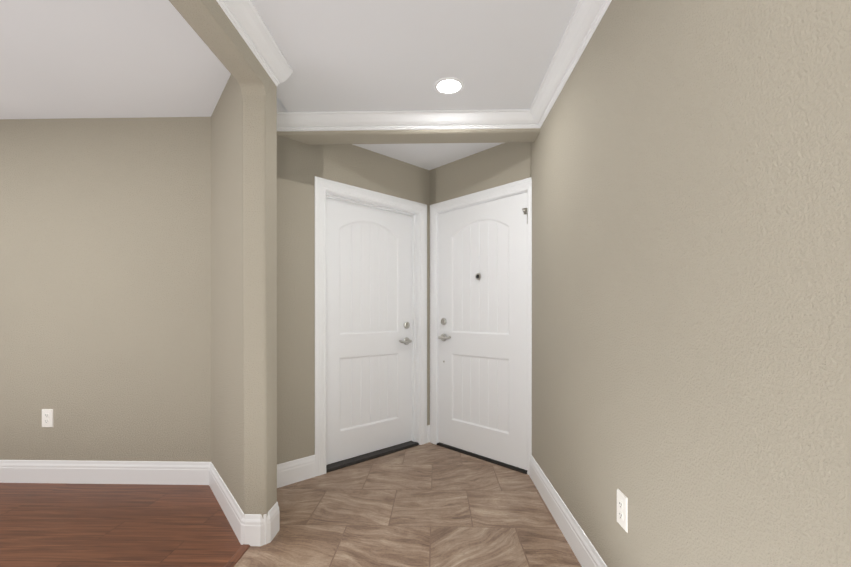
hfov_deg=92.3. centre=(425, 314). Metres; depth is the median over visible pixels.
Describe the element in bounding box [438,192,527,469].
door
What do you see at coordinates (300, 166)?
wall
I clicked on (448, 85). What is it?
recessed light
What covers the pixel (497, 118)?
crown molding
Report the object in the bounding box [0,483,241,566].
floor
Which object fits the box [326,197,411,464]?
door
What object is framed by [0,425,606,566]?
baseboard
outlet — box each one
[42,409,52,426]
[617,489,627,532]
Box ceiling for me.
[0,0,578,169]
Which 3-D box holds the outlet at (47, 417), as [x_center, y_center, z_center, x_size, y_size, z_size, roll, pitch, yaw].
[-2.589,0.709,2.794,0.080,0.125,0.008,0,0,1]
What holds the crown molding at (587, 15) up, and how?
attached to the wall at (691, 272)
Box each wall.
[0,117,210,461]
[211,75,243,512]
[277,134,428,463]
[429,142,530,424]
[531,0,850,566]
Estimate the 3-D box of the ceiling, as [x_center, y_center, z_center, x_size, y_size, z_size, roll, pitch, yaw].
[-2.574,-1.358,1.444,7.100,0.120,6.200,0,0,1]
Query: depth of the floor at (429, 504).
2.29 m
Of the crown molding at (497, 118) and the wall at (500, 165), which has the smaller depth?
the crown molding at (497, 118)
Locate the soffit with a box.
[277,128,539,144]
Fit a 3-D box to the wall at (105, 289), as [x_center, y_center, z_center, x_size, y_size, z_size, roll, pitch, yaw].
[-3.764,-0.096,2.888,4.646,2.490,0.120,0,0,1]
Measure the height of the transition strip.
0.008 m
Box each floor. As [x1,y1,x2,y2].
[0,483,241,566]
[234,442,581,566]
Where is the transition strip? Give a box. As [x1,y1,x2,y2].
[224,544,249,566]
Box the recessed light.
[434,77,463,94]
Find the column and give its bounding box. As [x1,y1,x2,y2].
[169,0,276,517]
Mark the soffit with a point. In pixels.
(420, 136)
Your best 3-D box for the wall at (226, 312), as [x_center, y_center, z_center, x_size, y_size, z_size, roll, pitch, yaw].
[-1.130,-0.095,2.508,0.203,2.490,0.991,0,0,-37]
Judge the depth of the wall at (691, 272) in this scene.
1.05 m
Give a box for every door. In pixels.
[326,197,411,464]
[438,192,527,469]
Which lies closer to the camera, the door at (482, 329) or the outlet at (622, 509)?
the outlet at (622, 509)
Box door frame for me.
[315,176,531,475]
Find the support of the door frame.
attached to the wall at (300, 166)
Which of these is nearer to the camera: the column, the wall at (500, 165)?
the column
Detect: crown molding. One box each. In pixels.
[216,0,292,85]
[277,109,527,130]
[524,0,611,128]
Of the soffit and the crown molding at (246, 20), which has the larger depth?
the soffit

